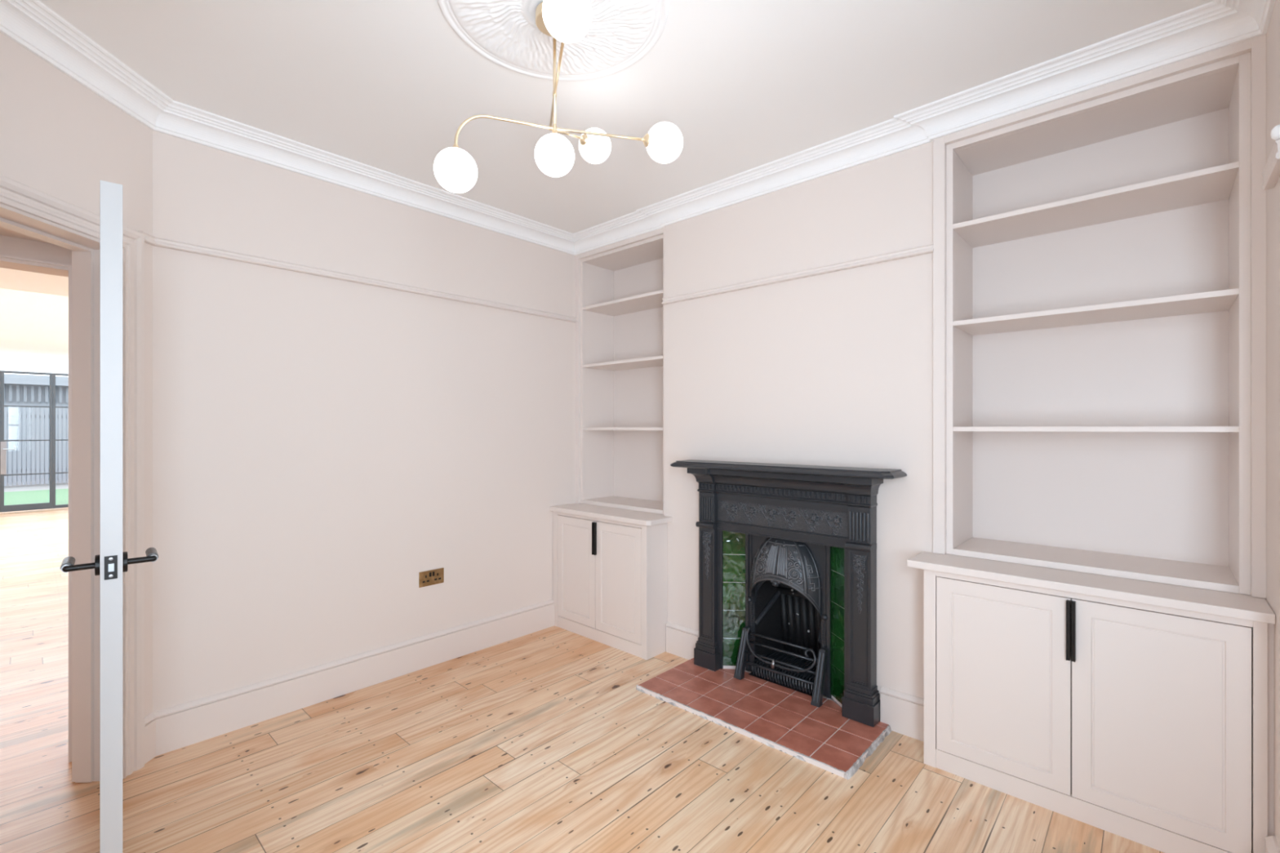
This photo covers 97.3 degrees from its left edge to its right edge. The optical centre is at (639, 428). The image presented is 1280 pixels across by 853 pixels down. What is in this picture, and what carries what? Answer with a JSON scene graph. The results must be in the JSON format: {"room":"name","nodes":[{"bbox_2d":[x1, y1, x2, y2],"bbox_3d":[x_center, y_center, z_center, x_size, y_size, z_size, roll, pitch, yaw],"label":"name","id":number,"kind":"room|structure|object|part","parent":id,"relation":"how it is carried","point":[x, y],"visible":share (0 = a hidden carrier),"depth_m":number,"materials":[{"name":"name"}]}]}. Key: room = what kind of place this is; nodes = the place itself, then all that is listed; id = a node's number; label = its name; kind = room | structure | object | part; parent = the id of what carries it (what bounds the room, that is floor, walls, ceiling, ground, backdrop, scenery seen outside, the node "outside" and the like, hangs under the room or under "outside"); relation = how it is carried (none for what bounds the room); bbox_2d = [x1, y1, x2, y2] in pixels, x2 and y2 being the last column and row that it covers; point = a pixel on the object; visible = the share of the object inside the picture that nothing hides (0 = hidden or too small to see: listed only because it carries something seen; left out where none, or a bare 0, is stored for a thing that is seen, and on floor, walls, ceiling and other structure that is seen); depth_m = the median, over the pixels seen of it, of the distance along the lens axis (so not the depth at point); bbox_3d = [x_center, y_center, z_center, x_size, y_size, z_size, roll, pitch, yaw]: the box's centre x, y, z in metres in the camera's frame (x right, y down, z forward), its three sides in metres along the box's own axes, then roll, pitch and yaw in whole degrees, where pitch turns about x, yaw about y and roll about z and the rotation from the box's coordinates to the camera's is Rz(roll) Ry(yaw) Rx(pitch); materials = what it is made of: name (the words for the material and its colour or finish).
{"room":"living room","nodes":[
{"label":"living room","id":0,"kind":"room"},
{"bbox_2d":[0,226,52,244],"bbox_3d":[-2.276,-0.768,1.415,1.232,0.063,1.610,0,0,43],"label":"ceiling","id":1,"kind":"structure","parent":0,"point":[4,232],"depth_m":2.15,"materials":[{"name":"beige paint"}]},
{"bbox_2d":[0,267,68,356],"bbox_3d":[-6.225,-1.698,5.640,10.400,1.004,5.100,0,0,43],"label":"ceiling","id":2,"kind":"structure","parent":0,"point":[31,322],"depth_m":7.58,"materials":[{"name":"white paint"}]},
{"bbox_2d":[0,351,68,373],"bbox_3d":[-10.021,-0.150,9.121,0.100,3.000,5.100,0,0,43],"label":"wall","id":3,"kind":"structure","parent":0,"point":[8,361],"depth_m":9.19,"materials":[{"name":"white paint"}]},
{"bbox_2d":[0,370,0,512],"bbox_3d":[-10.412,0.205,8.679,0.060,2.250,0.760,0,0,43],"label":"door","id":4,"kind":"structure","parent":3,"relation":"in","point":[0,371],"depth_m":8.93,"materials":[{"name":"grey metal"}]},
{"bbox_2d":[0,370,52,512],"bbox_3d":[-9.940,0.205,9.143,0.129,2.250,0.571,0,0,43],"label":"door","id":5,"kind":"structure","parent":3,"relation":"in","point":[13,508],"depth_m":9.07,"materials":[{"name":"grey metal"}]},
{"bbox_3d":[-10.057,0.470,8.971,0.069,0.520,0.160,0,0,43],"label":"handle","id":6,"kind":"part","parent":5,"relation":"part of","materials":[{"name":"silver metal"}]},
{"bbox_2d":[52,373,68,508],"bbox_3d":[-9.369,0.205,9.817,0.060,2.250,1.193,0,0,43],"label":"door","id":7,"kind":"structure","parent":3,"relation":"in","point":[54,506],"depth_m":9.37,"materials":[{"name":"grey metal"}]},
{"bbox_2d":[0,235,71,276],"bbox_3d":[-1.786,0.040,2.927,0.190,2.620,4.500,0,0,43],"label":"wall","id":8,"kind":"structure","parent":0,"point":[9,246],"depth_m":2.23,"materials":[{"name":"beige paint"}]},
{"bbox_2d":[0,31,152,717],"bbox_3d":[-2.083,0.010,1.507,0.211,2.680,1.633,0,0,-2],"label":"wall","id":9,"kind":"structure","parent":0,"point":[60,138],"depth_m":2.04,"materials":[{"name":"beige paint"}]},
{"bbox_2d":[0,208,99,782],"bbox_3d":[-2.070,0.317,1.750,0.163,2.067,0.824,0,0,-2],"label":"door frame","id":10,"kind":"structure","parent":9,"relation":"attached to","point":[85,252],"depth_m":2.14,"materials":[{"name":"beige wood"}]},
{"bbox_2d":[0,174,144,778],"bbox_3d":[-1.973,0.285,1.754,0.030,2.130,1.006,0,0,-2],"label":"door frame","id":11,"kind":"structure","parent":9,"relation":"attached to","point":[17,197],"depth_m":2.20,"materials":[{"name":"beige wood"}]},
{"bbox_2d":[60,180,158,852],"bbox_3d":[-1.692,0.354,1.767,0.933,1.976,0.198,0,0,43],"label":"door","id":12,"kind":"structure","parent":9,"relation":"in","point":[112,562],"depth_m":1.45,"materials":[{"name":"grey wood"}]},
{"bbox_3d":[-1.435,0.357,1.450,0.053,0.053,0.072,0,0,43],"label":"handle","id":13,"kind":"part","parent":12,"relation":"part of","materials":[{"name":"black metal"}]},
{"bbox_3d":[-1.361,0.358,1.451,0.025,0.060,0.003,0,0,-43],"label":"latch plate","id":14,"kind":"part","parent":12,"relation":"part of","materials":[{"name":"black metal"}]},
{"bbox_3d":[-1.357,0.357,1.529,0.054,0.053,0.072,0,0,43],"label":"handle","id":15,"kind":"part","parent":12,"relation":"part of","materials":[{"name":"black metal"}]},
{"bbox_2d":[0,0,1275,255],"bbox_3d":[-0.409,-1.282,1.629,3.309,0.097,3.448,0,0,43],"label":"crown molding","id":16,"kind":"structure","parent":9,"relation":"attached to","point":[1215,24],"depth_m":2.33,"materials":[{"name":"white paint"}]},
{"bbox_2d":[152,129,575,712],"bbox_3d":[-1.184,0.010,3.338,0.143,2.680,2.920,0,0,43],"label":"wall","id":17,"kind":"structure","parent":0,"point":[322,445],"depth_m":2.83,"materials":[{"name":"beige paint"}]},
{"bbox_2d":[144,599,554,764],"bbox_3d":[-1.300,1.262,3.059,0.063,0.177,2.138,0,0,43],"label":"baseboard","id":18,"kind":"structure","parent":17,"relation":"attached to","point":[171,729],"depth_m":2.79,"materials":[{"name":"beige wood"}]},
{"bbox_2d":[137,230,577,322],"bbox_3d":[-1.230,-0.774,3.131,0.068,0.038,2.342,0,0,43],"label":"rail","id":19,"kind":"object","parent":17,"relation":"attached to","point":[150,239],"visible":0.98,"depth_m":2.81,"materials":[{"name":"beige wood"}]},
{"bbox_2d":[418,568,444,587],"bbox_3d":[-1.190,0.852,3.219,0.009,0.086,0.148,0,0,43],"label":"power socket","id":20,"kind":"object","parent":17,"relation":"attached to","point":[431,577],"visible":1,"depth_m":3.22,"materials":[{"name":"gold metal"}]},
{"bbox_2d":[0,507,1164,852],"bbox_3d":[-4.478,1.410,4.513,15.300,0.120,6.000,0,0,43],"label":"floor","id":21,"kind":"structure","parent":0,"point":[545,740],"depth_m":2.19,"materials":[{"name":"brown wood"}]},
{"bbox_2d":[552,511,666,660],"bbox_3d":[-0.222,0.956,3.636,0.863,0.788,0.206,0,0,43],"label":"base cabinet","id":22,"kind":"object","parent":21,"relation":"on","point":[610,577],"visible":0.85,"depth_m":3.48,"materials":[{"name":"beige wood"}]},
{"bbox_3d":[-0.417,0.932,3.714,0.375,0.683,0.020,0,0,43],"label":"door","id":23,"kind":"part","parent":22,"relation":"part of","materials":[{"name":"beige wood"}]},
{"bbox_3d":[-0.296,0.698,3.577,0.011,0.206,0.019,0,0,43],"label":"handle","id":24,"kind":"part","parent":22,"relation":"part of","materials":[{"name":"black metal"}]},
{"bbox_3d":[-0.285,0.698,3.567,0.011,0.206,0.019,0,0,43],"label":"handle","id":25,"kind":"part","parent":22,"relation":"part of","materials":[{"name":"black metal"}]},
{"bbox_2d":[549,502,672,525],"bbox_3d":[-0.084,0.547,3.759,0.905,0.029,0.592,0,0,43],"label":"countertop","id":26,"kind":"structure","parent":22,"relation":"on","point":[639,517],"depth_m":3.55,"materials":[{"name":"beige wood"}]},
{"bbox_2d":[575,227,664,515],"bbox_3d":[-0.034,-0.356,3.863,0.841,1.777,0.352,0,0,43],"label":"bookcase","id":27,"kind":"object","parent":26,"relation":"on","point":[620,286],"visible":0.67,"depth_m":4.03,"materials":[{"name":"beige wood"}]},
{"bbox_3d":[-0.299,-0.334,4.131,0.018,1.732,0.285,0,0,43],"label":"panel","id":28,"kind":"part","parent":27,"relation":"part of","materials":[{"name":"beige wood"}]},
{"bbox_3d":[-0.027,0.519,3.860,0.749,0.025,0.316,0,0,43],"label":"panel","id":29,"kind":"part","parent":27,"relation":"part of","materials":[{"name":"beige wood"}]},
{"bbox_3d":[-0.026,-0.851,3.861,0.749,0.020,0.313,0,0,43],"label":"shelf","id":30,"kind":"part","parent":27,"relation":"part of","materials":[{"name":"beige wood"}]},
{"bbox_3d":[-0.026,-0.442,3.861,0.749,0.020,0.313,0,0,43],"label":"shelf","id":31,"kind":"part","parent":27,"relation":"part of","materials":[{"name":"beige wood"}]},
{"bbox_3d":[-0.026,0.003,3.861,0.749,0.020,0.313,0,0,43],"label":"shelf","id":32,"kind":"part","parent":27,"relation":"part of","materials":[{"name":"beige wood"}]},
{"bbox_3d":[-0.016,-1.190,3.872,0.749,0.020,0.285,0,0,43],"label":"panel","id":33,"kind":"part","parent":27,"relation":"part of","materials":[{"name":"beige wood"}]},
{"bbox_3d":[0.085,-0.334,3.982,0.785,1.732,0.015,0,0,43],"label":"panel","id":34,"kind":"part","parent":27,"relation":"part of","materials":[{"name":"beige wood"}]},
{"bbox_3d":[-0.131,0.932,3.452,0.394,0.683,0.020,0,0,43],"label":"door","id":35,"kind":"part","parent":22,"relation":"part of","materials":[{"name":"beige wood"}]},
{"bbox_3d":[0.103,0.956,3.366,0.018,0.788,0.166,0,0,43],"label":"panel","id":36,"kind":"part","parent":22,"relation":"part of","materials":[{"name":"beige wood"}]},
{"bbox_2d":[635,657,891,780],"bbox_3d":[0.573,1.339,2.737,1.115,0.023,0.548,0,0,43],"label":"hearth","id":37,"kind":"object","parent":21,"relation":"on","point":[784,719],"visible":0.88,"depth_m":2.62,"materials":[{"name":"red tile"}]},
{"bbox_2d":[733,626,828,707],"bbox_3d":[0.714,1.200,2.884,0.480,0.255,0.116,0,0,43],"label":"grate","id":38,"kind":"object","parent":37,"relation":"on","point":[819,684],"visible":1,"depth_m":2.86,"materials":[{"name":"black metal"}]},
{"bbox_3d":[0.553,1.204,3.031,0.044,0.248,0.116,0,0,43],"label":"leg","id":39,"kind":"part","parent":38,"relation":"part of","materials":[{"name":"black metal"}]},
{"bbox_3d":[0.680,1.202,2.876,0.017,0.044,0.026,0,0,43],"label":"knob","id":40,"kind":"part","parent":38,"relation":"part of","materials":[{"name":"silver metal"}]},
{"bbox_3d":[0.875,1.204,2.736,0.044,0.248,0.116,0,0,43],"label":"leg","id":41,"kind":"part","parent":38,"relation":"part of","materials":[{"name":"black metal"}]},
{"bbox_2d":[670,459,906,727],"bbox_3d":[0.773,0.756,2.948,1.216,1.146,0.519,0,0,43],"label":"fireplace","id":42,"kind":"object","parent":37,"relation":"on","point":[788,553],"visible":0.99,"depth_m":2.84,"materials":[{"name":"black metal"}]},
{"bbox_3d":[0.461,0.940,3.137,0.030,0.773,0.063,0,0,43],"label":"slip frame","id":43,"kind":"part","parent":42,"relation":"part of","materials":[{"name":"black metal"}]},
{"bbox_3d":[0.523,0.938,3.113,0.130,0.778,0.010,0,0,5],"label":"tile panel","id":44,"kind":"part","parent":42,"relation":"part of","materials":[{"name":"green tile"}]},
{"bbox_3d":[0.691,0.287,2.858,0.749,0.140,0.123,0,0,43],"label":"bed moulding","id":45,"kind":"part","parent":42,"relation":"part of","materials":[{"name":"black metal"}]},
{"bbox_2d":[751,537,822,619],"bbox_3d":[0.723,0.754,2.893,0.394,0.390,0.139,0,0,43],"label":"hood","id":46,"kind":"object","parent":42,"relation":"attached to","point":[794,562],"depth_m":2.83,"materials":[{"name":"black metal"}]},
{"bbox_2d":[670,459,906,479],"bbox_3d":[0.665,0.200,2.830,1.216,0.034,0.199,0,0,43],"label":"mantel shelf","id":47,"kind":"object","parent":42,"relation":"attached to","point":[818,472],"depth_m":2.71,"materials":[{"name":"black metal"}]},
{"bbox_3d":[0.761,0.938,2.935,0.484,0.778,0.044,0,0,43],"label":"insert plate","id":48,"kind":"part","parent":42,"relation":"part of","materials":[{"name":"black metal"}]},
{"bbox_3d":[0.959,0.938,2.713,0.010,0.778,0.130,0,0,-10],"label":"tile panel","id":49,"kind":"part","parent":42,"relation":"part of","materials":[{"name":"green tile"}]},
{"bbox_3d":[0.989,0.940,2.653,0.030,0.773,0.063,0,0,43],"label":"slip frame","id":50,"kind":"part","parent":42,"relation":"part of","materials":[{"name":"black metal"}]},
{"bbox_2d":[924,569,1267,852],"bbox_3d":[1.543,0.956,2.018,0.930,0.788,0.206,0,0,43],"label":"base cabinet","id":51,"kind":"object","parent":21,"relation":"on","point":[1146,725],"visible":0.84,"depth_m":1.89,"materials":[{"name":"beige wood"}]},
{"bbox_3d":[1.341,0.932,2.103,0.425,0.683,0.020,0,0,43],"label":"door","id":52,"kind":"part","parent":51,"relation":"part of","materials":[{"name":"beige wood"}]},
{"bbox_3d":[1.480,0.698,1.948,0.011,0.206,0.019,0,0,43],"label":"handle","id":53,"kind":"part","parent":51,"relation":"part of","materials":[{"name":"black metal"}]},
{"bbox_3d":[1.491,0.698,1.939,0.011,0.206,0.019,0,0,43],"label":"handle","id":54,"kind":"part","parent":51,"relation":"part of","materials":[{"name":"black metal"}]},
{"bbox_2d":[906,551,1275,624],"bbox_3d":[1.651,0.547,2.168,0.999,0.029,0.592,0,0,43],"label":"countertop","id":55,"kind":"structure","parent":51,"relation":"on","point":[1237,606],"depth_m":1.92,"materials":[{"name":"beige wood"}]},
{"bbox_2d":[933,33,1266,598],"bbox_3d":[1.732,-0.356,2.224,0.957,1.777,0.382,0,0,43],"label":"bookcase","id":56,"kind":"object","parent":55,"relation":"on","point":[1100,252],"visible":1,"depth_m":2.25,"materials":[{"name":"beige wood"}]},
{"bbox_3d":[1.438,-0.333,2.518,0.018,1.730,0.315,0,0,43],"label":"panel","id":57,"kind":"part","parent":56,"relation":"part of","materials":[{"name":"beige wood"}]},
{"bbox_3d":[1.739,0.519,2.221,0.828,0.025,0.346,0,0,43],"label":"panel","id":58,"kind":"part","parent":56,"relation":"part of","materials":[{"name":"beige wood"}]},
{"bbox_3d":[1.750,-1.188,2.232,0.828,0.020,0.315,0,0,43],"label":"panel","id":59,"kind":"part","parent":56,"relation":"part of","materials":[{"name":"beige wood"}]},
{"bbox_3d":[1.740,-0.851,2.222,0.828,0.020,0.343,0,0,43],"label":"shelf","id":60,"kind":"part","parent":56,"relation":"part of","materials":[{"name":"beige wood"}]},
{"bbox_3d":[1.740,-0.442,2.222,0.828,0.020,0.343,0,0,43],"label":"shelf","id":61,"kind":"part","parent":56,"relation":"part of","materials":[{"name":"beige wood"}]},
{"bbox_3d":[1.740,0.003,2.222,0.828,0.020,0.343,0,0,43],"label":"shelf","id":62,"kind":"part","parent":56,"relation":"part of","materials":[{"name":"beige wood"}]},
{"bbox_3d":[1.861,-0.333,2.354,0.864,1.730,0.015,0,0,43],"label":"panel","id":63,"kind":"part","parent":56,"relation":"part of","materials":[{"name":"beige wood"}]},
{"bbox_3d":[2.061,-0.333,1.946,0.018,1.730,0.315,0,0,43],"label":"panel","id":64,"kind":"part","parent":56,"relation":"part of","materials":[{"name":"beige wood"}]},
{"bbox_3d":[1.656,0.932,1.814,0.423,0.683,0.020,0,0,43],"label":"door","id":65,"kind":"part","parent":51,"relation":"part of","materials":[{"name":"beige wood"}]},
{"bbox_3d":[1.594,0.956,2.074,0.894,0.788,0.012,0,0,43],"label":"panel","id":66,"kind":"part","parent":51,"relation":"part of","materials":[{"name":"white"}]},
{"bbox_2d":[1267,623,1274,836],"bbox_3d":[1.851,0.956,1.656,0.014,0.788,0.018,0,0,43],"label":"trim","id":67,"kind":"structure","parent":51,"relation":"attached to","point":[1270,627],"depth_m":1.65,"materials":[{"name":"beige wood"}]},
{"bbox_2d":[39,0,1213,233],"bbox_3d":[0.077,-1.380,1.490,4.500,0.100,4.300,0,0,43],"label":"ceiling","id":68,"kind":"structure","parent":0,"point":[389,86],"depth_m":2.12,"materials":[{"name":"white paint"}]},
{"bbox_2d":[436,0,668,80],"bbox_3d":[-0.271,-1.323,1.790,0.724,0.014,0.724,0,0,39],"label":"ceiling rose","id":69,"kind":"object","parent":68,"relation":"attached to","point":[620,33],"visible":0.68,"depth_m":1.89,"materials":[{"name":"white paint"}]},
{"bbox_2d":[433,0,683,193],"bbox_3d":[-0.185,-1.014,1.800,0.575,0.608,0.747,0,0,37],"label":"ceiling light","id":70,"kind":"object","parent":69,"relation":"hanging from","point":[567,21],"visible":1,"depth_m":1.74,"materials":[{"name":"white glass"}]},
{"bbox_3d":[-0.552,-0.773,1.689,0.126,0.126,0.126,0,0,43],"label":"globe","id":71,"kind":"part","parent":70,"relation":"part of","materials":[{"name":"white glass"}]},
{"bbox_3d":[-0.272,-0.899,1.782,0.297,0.133,0.523,0,0,43],"label":"arm","id":72,"kind":"part","parent":70,"relation":"part of","materials":[{"name":"gold metal"}]},
{"bbox_3d":[-0.271,-1.107,1.790,0.010,0.366,0.010,0,0,43],"label":"rod","id":73,"kind":"part","parent":70,"relation":"part of","materials":[{"name":"gold metal"}]},
{"bbox_3d":[-0.271,-0.865,1.787,0.126,0.126,0.126,0,0,43],"label":"globe","id":74,"kind":"part","parent":70,"relation":"part of","materials":[{"name":"white glass"}]},
{"bbox_3d":[-0.261,-1.058,1.750,0.011,0.017,0.507,0,0,-13],"label":"arm","id":75,"kind":"part","parent":70,"relation":"part of","materials":[{"name":"gold metal"}]},
{"bbox_3d":[-0.269,-1.078,2.061,0.008,0.040,0.161,0,0,38],"label":"arm","id":76,"kind":"part","parent":70,"relation":"part of","materials":[{"name":"gold metal"}]},
{"bbox_3d":[-0.184,-1.053,1.430,0.126,0.126,0.126,0,0,43],"label":"globe","id":77,"kind":"part","parent":70,"relation":"part of","materials":[{"name":"white glass"}]},
{"bbox_3d":[-0.174,-1.094,2.184,0.126,0.126,0.126,0,0,43],"label":"globe","id":78,"kind":"part","parent":70,"relation":"part of","materials":[{"name":"white glass"}]},
{"bbox_3d":[0.082,-0.961,1.897,0.126,0.126,0.126,0,0,43],"label":"globe","id":79,"kind":"part","parent":70,"relation":"part of","materials":[{"name":"white glass"}]},
{"bbox_2d":[664,141,933,698],"bbox_3d":[0.837,0.010,3.069,1.515,2.680,0.385,0,0,43],"label":"wall","id":80,"kind":"structure","parent":0,"point":[833,368],"depth_m":2.78,"materials":[{"name":"beige paint"}]},
{"bbox_2d":[666,622,698,659],"bbox_3d":[0.260,1.262,3.322,0.264,0.177,0.022,0,0,43],"label":"baseboard","id":81,"kind":"structure","parent":80,"relation":"attached to","point":[681,641],"depth_m":3.33,"materials":[{"name":"beige wood"}]},
{"bbox_2d":[661,243,933,304],"bbox_3d":[0.697,-0.774,2.918,1.514,0.038,0.026,0,0,43],"label":"rail","id":82,"kind":"object","parent":80,"relation":"attached to","point":[927,248],"visible":1,"depth_m":2.78,"materials":[{"name":"beige wood"}]},
{"bbox_2d":[880,686,924,742],"bbox_3d":[1.177,1.262,2.482,0.226,0.177,0.022,0,0,43],"label":"baseboard","id":83,"kind":"structure","parent":80,"relation":"attached to","point":[904,712],"depth_m":2.49,"materials":[{"name":"beige wood"}]},
{"bbox_2d":[1265,0,1279,849],"bbox_3d":[0.954,0.010,0.564,0.140,2.680,3.920,0,0,43],"label":"wall","id":84,"kind":"structure","parent":0,"point":[1273,34],"depth_m":1.65,"materials":[{"name":"beige paint"}]},
{"bbox_2d":[1262,124,1279,190],"bbox_3d":[1.752,-0.748,1.557,0.035,0.096,0.262,0,0,43],"label":"rail","id":85,"kind":"object","parent":84,"relation":"attached to","point":[1271,172],"depth_m":1.53,"materials":[{"name":"beige wood"}]},
{"bbox_2d":[1264,835,1279,852],"bbox_3d":[1.742,1.262,1.543,0.022,0.177,0.230,0,0,43],"label":"baseboard","id":86,"kind":"structure","parent":84,"relation":"attached to","point":[1271,844],"depth_m":1.60,"materials":[{"name":"beige wood"}]},
{"label":"outside","id":87,"kind":"structure","parent":0,"visible":0},
{"bbox_2d":[4,480,68,492],"bbox_3d":[-16.068,1.475,14.733,16.400,0.150,24.000,0,0,43],"label":"paving","id":88,"kind":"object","parent":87,"point":[35,486],"visible":0.11,"depth_m":13.50,"materials":[{"name":"grey"}]},
{"bbox_2d":[4,404,68,485],"bbox_3d":[-14.740,0.400,13.540,0.090,1.900,10.035,0,0,43],"label":"fence","id":89,"kind":"object","parent":88,"relation":"on","point":[10,415],"visible":0.18,"depth_m":13.60,"materials":[{"name":"grey"}]},
{"bbox_2d":[4,373,68,482],"bbox_3d":[-17.535,0.000,16.167,4.300,2.800,18.130,0,0,43],"label":"building","id":90,"kind":"structure","parent":88,"relation":"on","point":[19,389],"depth_m":14.93,"materials":[{"name":"grey"}]},
{"bbox_2d":[4,488,68,505],"bbox_3d":[-12.161,1.390,11.151,3.800,0.020,16.000,0,0,43],"label":"lawn","id":91,"kind":"structure","parent":88,"relation":"on","point":[11,498],"depth_m":11.26,"materials":[{"name":"green plant"}]}
]}

